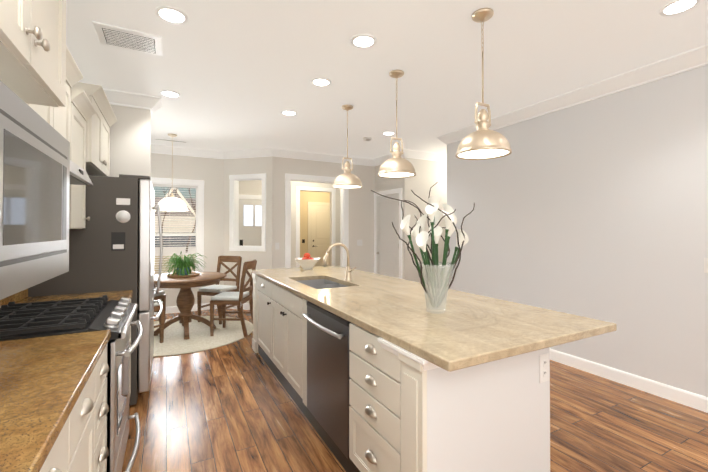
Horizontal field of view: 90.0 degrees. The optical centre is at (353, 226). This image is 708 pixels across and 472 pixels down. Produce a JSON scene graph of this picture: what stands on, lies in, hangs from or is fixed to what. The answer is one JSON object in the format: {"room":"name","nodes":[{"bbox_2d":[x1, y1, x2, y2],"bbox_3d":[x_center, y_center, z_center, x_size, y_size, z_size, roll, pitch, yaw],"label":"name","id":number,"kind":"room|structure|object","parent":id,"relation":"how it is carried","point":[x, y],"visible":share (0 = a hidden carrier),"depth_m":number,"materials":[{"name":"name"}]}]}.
{"room":"dining room and kitchen","nodes":[
{"label":"dining room and kitchen","id":0,"kind":"room"},
{"bbox_2d":[66,0,707,396],"bbox_3d":[0.710,-0.016,3.703,6.690,2.840,12.740,0,-1,-28],"label":"wall","id":1,"kind":"structure","parent":0,"point":[596,208],"depth_m":3.23,"materials":[{"name":"white paint"}]},
{"bbox_2d":[0,0,65,106],"bbox_3d":[-1.114,-0.420,0.890,0.590,1.163,0.910,0,-1,-28],"label":"upper cabinet","id":2,"kind":"object","parent":1,"relation":"attached to","point":[32,51],"visible":1,"depth_m":1.09,"materials":[{"name":"white wood"}]},
{"bbox_2d":[0,80,69,299],"bbox_3d":[-1.128,-0.080,0.869,0.548,0.483,0.759,0,-1,-28],"label":"microwave","id":3,"kind":"object","parent":2,"relation":"in","point":[34,189],"visible":1,"depth_m":0.94,"materials":[{"name":"white metal"}]},
{"bbox_2d":[28,46,82,151],"bbox_3d":[-1.698,-0.654,1.792,0.397,0.589,0.754,0,-1,-28],"label":"upper cabinet","id":4,"kind":"object","parent":1,"relation":"attached to","point":[57,119],"visible":0.08,"depth_m":2.04,"materials":[{"name":"white wood"}]},
{"bbox_2d":[70,160,92,184],"bbox_3d":[-1.674,-0.309,1.803,0.453,0.091,0.760,0,-1,-28],"label":"range hood","id":5,"kind":"object","parent":4,"relation":"attached to","point":[79,175],"visible":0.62,"depth_m":1.99,"materials":[{"name":"silver metal"}]},
{"bbox_2d":[69,88,95,228],"bbox_3d":[-1.986,-0.426,2.335,0.397,0.875,0.459,0,-1,-28],"label":"upper cabinet","id":6,"kind":"object","parent":1,"relation":"attached to","point":[83,110],"visible":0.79,"depth_m":2.38,"materials":[{"name":"white wood"}]},
{"bbox_2d":[72,82,116,176],"bbox_3d":[-2.302,-0.768,2.970,0.427,0.580,0.940,0,-1,-28],"label":"upper cabinet","id":7,"kind":"object","parent":1,"relation":"attached to","point":[101,121],"visible":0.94,"depth_m":2.89,"materials":[{"name":"white wood"}]},
{"bbox_2d":[92,21,161,55],"bbox_3d":[-1.604,-1.338,2.539,0.400,0.015,0.300,0,-1,-28],"label":"air vent","id":8,"kind":"object","parent":1,"relation":"in","point":[119,37],"visible":0.98,"depth_m":2.51,"materials":[{"name":"white metal"}]},
{"bbox_2d":[103,88,161,111],"bbox_3d":[-2.314,-1.279,3.532,0.690,0.118,0.120,0,-1,-28],"label":"crown molding","id":9,"kind":"structure","parent":1,"relation":"attached to","point":[115,97],"depth_m":3.56,"materials":[{"name":"white wood"}]},
{"bbox_2d":[159,90,180,97],"bbox_3d":[-1.845,-1.333,3.554,0.189,0.008,0.189,0,-1,-28],"label":"recessed light","id":10,"kind":"object","parent":1,"relation":"in","point":[169,93],"visible":1,"depth_m":3.55,"materials":[{"name":"white"}]},
{"bbox_2d":[154,138,187,142],"bbox_3d":[-2.780,-1.317,5.390,0.460,0.008,0.080,0,-1,-28],"label":"air vent","id":11,"kind":"object","parent":1,"relation":"in","point":[170,140],"visible":1,"depth_m":5.37,"materials":[{"name":"white metal"}]},
{"bbox_2d":[155,6,187,24],"bbox_3d":[-1.159,-1.344,2.254,0.189,0.008,0.189,0,-1,-28],"label":"recessed light","id":12,"kind":"object","parent":1,"relation":"in","point":[171,15],"visible":1,"depth_m":2.25,"materials":[{"name":"white"}]},
{"bbox_2d":[156,134,188,210],"bbox_3d":[-2.603,-0.779,5.071,0.430,1.087,0.430,0,-1,-28],"label":"dining pendant light","id":13,"kind":"object","parent":1,"relation":"hanging from","point":[171,203],"visible":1,"depth_m":4.95,"materials":[{"name":"silver metal"}]},
{"bbox_2d":[152,183,197,274],"bbox_3d":[-3.061,0.105,5.879,0.846,1.620,0.060,0,-1,-28],"label":"window blinds","id":14,"kind":"object","parent":1,"relation":"attached to","point":[175,186],"visible":0.35,"depth_m":5.91,"materials":[{"name":"white"}]},
{"bbox_2d":[151,177,203,289],"bbox_3d":[-3.062,0.110,5.881,1.080,1.823,0.175,0,-1,-28],"label":"window frame","id":15,"kind":"structure","parent":1,"relation":"attached to","point":[200,183],"depth_m":6.04,"materials":[{"name":"white wood"}]},
{"bbox_2d":[229,173,266,250],"bbox_3d":[-1.833,-0.248,6.128,0.566,1.325,0.545,0,-1,-28],"label":"window frame","id":16,"kind":"structure","parent":1,"relation":"attached to","point":[235,196],"depth_m":6.18,"materials":[{"name":"white wood"}]},
{"bbox_2d":[239,199,261,245],"bbox_3d":[-2.019,0.419,7.587,0.902,2.014,0.070,0,-1,-28],"label":"front door","id":17,"kind":"structure","parent":1,"relation":"in","point":[250,222],"depth_m":7.51,"materials":[{"name":"white wood"}]},
{"bbox_2d":[151,144,370,165],"bbox_3d":[-1.693,-1.255,6.154,4.476,0.118,0.740,0,-1,-28],"label":"crown molding","id":18,"kind":"structure","parent":1,"relation":"attached to","point":[160,149],"depth_m":6.09,"materials":[{"name":"white wood"}]},
{"bbox_2d":[281,110,296,115],"bbox_3d":[-0.757,-1.327,4.128,0.189,0.008,0.189,0,-1,-28],"label":"recessed light","id":19,"kind":"object","parent":1,"relation":"in","point":[288,112],"visible":1,"depth_m":4.11,"materials":[{"name":"white"}]},
{"bbox_2d":[302,205,329,266],"bbox_3d":[-0.925,0.424,9.861,1.067,2.045,0.068,0,-1,-28],"label":"back door","id":20,"kind":"structure","parent":1,"relation":"in","point":[320,230],"depth_m":9.88,"materials":[{"name":"beige wood"}]},
{"bbox_2d":[285,173,348,267],"bbox_3d":[-0.672,0.254,6.431,1.228,2.348,0.151,0,-1,-28],"label":"door frame","id":21,"kind":"structure","parent":1,"relation":"attached to","point":[344,193],"depth_m":6.65,"materials":[{"name":"white wood"}]},
{"bbox_2d":[311,78,330,86],"bbox_3d":[-0.304,-1.335,3.270,0.189,0.008,0.189,0,-1,-28],"label":"recessed light","id":22,"kind":"object","parent":1,"relation":"in","point":[321,82],"visible":1,"depth_m":3.27,"materials":[{"name":"white"}]},
{"bbox_2d":[332,105,361,188],"bbox_3d":[-0.073,-0.887,3.919,0.332,0.893,0.332,0,-1,-28],"label":"pendant light","id":23,"kind":"object","parent":1,"relation":"hanging from","point":[346,179],"visible":1,"depth_m":3.86,"materials":[{"name":"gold metal"}]},
{"bbox_2d":[357,240,361,245],"bbox_3d":[0.111,0.301,6.777,0.116,0.116,0.016,0,-1,-28],"label":"light switch","id":24,"kind":"object","parent":1,"relation":"attached to","point":[359,242],"visible":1,"depth_m":6.78,"materials":[{"name":"white plastic"}]},
{"bbox_2d":[350,34,376,48],"bbox_3d":[0.069,-1.341,2.562,0.189,0.008,0.189,0,-1,-28],"label":"recessed light","id":25,"kind":"object","parent":1,"relation":"in","point":[363,41],"visible":1,"depth_m":2.56,"materials":[{"name":"white"}]},
{"bbox_2d":[363,137,371,140],"bbox_3d":[0.198,-1.305,5.253,0.130,0.033,0.130,0,-1,-28],"label":"smoke detector","id":26,"kind":"object","parent":1,"relation":"attached to","point":[367,138],"visible":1,"depth_m":5.21,"materials":[{"name":"white plastic"}]},
{"bbox_2d":[371,153,392,165],"bbox_3d":[0.622,-1.253,6.454,0.100,0.118,0.870,0,-1,-28],"label":"crown molding","id":27,"kind":"structure","parent":1,"relation":"attached to","point":[380,160],"depth_m":6.67,"materials":[{"name":"white wood"}]},
{"bbox_2d":[376,193,398,277],"bbox_3d":[0.596,0.409,6.518,0.068,2.015,0.761,0,-1,-28],"label":"closet door","id":28,"kind":"structure","parent":1,"relation":"in","point":[387,243],"depth_m":6.52,"materials":[{"name":"white wood"}]},
{"bbox_2d":[374,188,401,278],"bbox_3d":[0.616,0.377,6.532,0.026,2.105,0.922,0,-1,-28],"label":"door frame","id":29,"kind":"structure","parent":1,"relation":"attached to","point":[399,190],"depth_m":6.20,"materials":[{"name":"white wood"}]},
{"bbox_2d":[382,131,394,134],"bbox_3d":[0.490,-1.320,5.000,0.189,0.008,0.189,0,-1,-28],"label":"recessed light","id":30,"kind":"object","parent":1,"relation":"in","point":[388,133],"visible":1,"depth_m":5.00,"materials":[{"name":"white"}]},
{"bbox_2d":[378,70,415,177],"bbox_3d":[0.371,-0.894,3.079,0.332,0.893,0.332,0,-1,-28],"label":"pendant light","id":31,"kind":"object","parent":1,"relation":"hanging from","point":[396,165],"visible":1,"depth_m":3.02,"materials":[{"name":"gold metal"}]},
{"bbox_2d":[400,149,446,161],"bbox_3d":[1.731,-1.252,6.491,2.094,0.118,0.100,0,-1,-28],"label":"crown molding","id":32,"kind":"structure","parent":1,"relation":"attached to","point":[414,154],"depth_m":6.22,"materials":[{"name":"white wood"}]},
{"bbox_2d":[154,303,707,412],"bbox_3d":[1.069,1.342,3.032,6.470,0.112,11.000,0,-1,-28],"label":"baseboard","id":33,"kind":"structure","parent":1,"relation":"attached to","point":[682,396],"depth_m":3.13,"materials":[{"name":"white"}]},
{"bbox_2d":[456,8,511,159],"bbox_3d":[0.814,-0.902,2.239,0.332,0.893,0.332,0,-1,-28],"label":"pendant light","id":34,"kind":"object","parent":1,"relation":"hanging from","point":[483,142],"visible":1,"depth_m":2.20,"materials":[{"name":"brushed brass"}]},
{"bbox_2d":[437,44,707,144],"bbox_3d":[2.987,-1.292,1.998,0.124,0.118,7.340,0,-1,-28],"label":"crown molding","id":35,"kind":"structure","parent":1,"relation":"attached to","point":[694,58],"depth_m":3.27,"materials":[{"name":"white wood"}]},
{"bbox_2d":[659,0,700,15],"bbox_3d":[1.988,-1.345,2.161,0.189,0.008,0.189,0,-1,-28],"label":"recessed light","id":36,"kind":"object","parent":1,"relation":"in","point":[674,7],"visible":1,"depth_m":2.17,"materials":[{"name":"white plastic"}]},
{"bbox_2d":[704,258,707,272],"bbox_3d":[2.688,0.289,2.612,0.016,0.116,0.162,0,-1,-28],"label":"light switch","id":37,"kind":"object","parent":1,"relation":"attached to","point":[705,265],"visible":1,"depth_m":2.67,"materials":[{"name":"white plastic"}]},
{"bbox_2d":[122,309,707,471],"bbox_3d":[0.710,1.454,3.690,6.690,0.100,12.740,0,-1,-28],"label":"floor","id":38,"kind":"structure","parent":0,"point":[232,407],"depth_m":2.50,"materials":[{"name":"brown wood"}]},
{"bbox_2d":[0,330,110,471],"bbox_3d":[-0.612,0.866,-0.001,0.658,1.010,3.397,0,-1,-28],"label":"base cabinet","id":39,"kind":"object","parent":38,"relation":"on","point":[54,408],"depth_m":1.10,"materials":[{"name":"painted wood"},{"name":"brushed nickel"}]},
{"bbox_2d":[0,289,132,397],"bbox_3d":[-1.869,0.887,2.381,0.658,1.010,0.457,0,-1,-28],"label":"base cabinet","id":40,"kind":"object","parent":38,"relation":"on","point":[21,297],"depth_m":2.42,"materials":[{"name":"white"}]},
{"bbox_2d":[0,295,142,471],"bbox_3d":[-1.544,0.908,1.861,0.746,0.960,0.760,0,-1,-28],"label":"stove","id":41,"kind":"object","parent":38,"relation":"on","point":[38,319],"visible":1,"depth_m":1.78,"materials":[{"name":"silver metal"}]},
{"bbox_2d":[28,174,162,406],"bbox_3d":[-2.115,0.498,3.054,0.827,1.800,0.948,0,-1,-28],"label":"fridge","id":42,"kind":"object","parent":38,"relation":"on","point":[111,245],"visible":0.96,"depth_m":2.71,"materials":[{"name":"grey metal"}]},
{"bbox_2d":[153,316,252,356],"bbox_3d":[-2.269,1.406,4.719,1.800,0.013,1.800,0,-1,-28],"label":"round rug","id":43,"kind":"object","parent":38,"relation":"on","point":[200,339],"visible":0.52,"depth_m":4.49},
{"bbox_2d":[154,300,163,342],"bbox_3d":[-2.590,0.916,4.150,0.476,0.949,0.497,0,-1,30],"label":"dining chair","id":44,"kind":"object","parent":43,"relation":"on","point":[160,325],"visible":0.12,"depth_m":4.23,"materials":[{"name":"brown wood"}]},
{"bbox_2d":[154,272,226,339],"bbox_3d":[-2.251,1.026,4.732,1.030,0.745,1.030,0,-1,-28],"label":"dining table","id":45,"kind":"object","parent":43,"relation":"on","point":[185,300],"visible":0.85,"depth_m":4.63,"materials":[{"name":"brown wood"}]},
{"bbox_2d":[161,252,206,277],"bbox_3d":[-2.263,0.484,4.707,0.565,0.338,0.553,0,-1,-28],"label":"potted plant","id":46,"kind":"object","parent":45,"relation":"on","point":[183,268],"visible":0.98,"depth_m":4.63,"materials":[{"name":"plant"}]},
{"bbox_2d":[197,256,241,324],"bbox_3d":[-2.019,0.927,5.365,0.476,0.949,0.497,0,-1,20],"label":"dining chair","id":47,"kind":"object","parent":43,"relation":"on","point":[214,290],"visible":0.88,"depth_m":5.40,"materials":[{"name":"brown wood"}]},
{"bbox_2d":[210,259,256,336],"bbox_3d":[-1.578,0.921,4.707,0.497,0.949,0.476,0,-1,2],"label":"dining chair","id":48,"kind":"object","parent":43,"relation":"on","point":[240,298],"visible":0.98,"depth_m":4.51,"materials":[{"name":"brown wood"}]},
{"bbox_2d":[252,271,549,471],"bbox_3d":[-0.110,0.960,2.913,0.883,0.872,3.124,0,-1,-28],"label":"kitchen island","id":49,"kind":"object","parent":38,"relation":"on","point":[373,372],"depth_m":1.69,"materials":[{"name":"painted wood"},{"name":"granite"},{"name":"brushed nickel"}]},
{"bbox_2d":[256,267,616,374],"bbox_3d":[0.058,0.506,2.937,1.095,0.038,3.258,0,-1,-28],"label":"island countertop","id":50,"kind":"structure","parent":49,"relation":"on","point":[473,330],"depth_m":1.83,"materials":[{"name":"beige stone"}]},
{"bbox_2d":[294,253,319,269],"bbox_3d":[-0.544,0.395,4.180,0.290,0.203,0.290,0,-1,-3],"label":"bowl","id":51,"kind":"object","parent":50,"relation":"on","point":[306,262],"visible":1,"depth_m":4.10,"materials":[{"name":"white ceramic"}]},
{"bbox_2d":[296,279,351,286],"bbox_3d":[-0.295,0.637,3.192,0.450,0.244,0.825,0,-1,-28],"label":"sink","id":52,"kind":"object","parent":50,"relation":"in","point":[311,282],"depth_m":3.48,"materials":[{"name":"grey metal"}]},
{"bbox_2d":[320,243,355,278],"bbox_3d":[-0.133,0.316,3.182,0.282,0.346,0.137,0,-1,-28],"label":"faucet","id":53,"kind":"object","parent":50,"relation":"on","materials":[{"name":"metal"}]},
{"bbox_2d":[371,182,474,313],"bbox_3d":[0.406,0.092,2.062,0.695,0.773,0.508,0,-1,-28],"label":"flower arrangement","id":54,"kind":"object","parent":50,"relation":"on","point":[435,273],"visible":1,"depth_m":1.97,"materials":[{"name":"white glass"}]},
{"label":"outside","id":55,"kind":"structure","parent":0,"visible":0},
{"bbox_2d":[154,245,195,273],"bbox_3d":[-29.515,2.242,55.933,80.000,0.150,113.070,0,-1,-28],"label":"ground","id":56,"kind":"structure","parent":55,"point":[171,250],"depth_m":25.79,"materials":[{"name":"white"}]},
{"bbox_2d":[154,188,195,244],"bbox_3d":[-25.309,-1.581,47.993,24.000,7.456,19.900,0,-1,-28],"label":"house","id":57,"kind":"structure","parent":56,"relation":"on","point":[186,216],"depth_m":46.10,"materials":[{"name":"grey"}]},
{"bbox_2d":[161,187,195,252],"bbox_3d":[-15.064,-1.989,26.222,8.894,7.903,13.086,0,-1,-28],"label":"trees","id":58,"kind":"object","parent":56,"relation":"on","point":[194,207],"visible":0.06,"depth_m":27.28,"materials":[{"name":"brown plant"}]}
]}

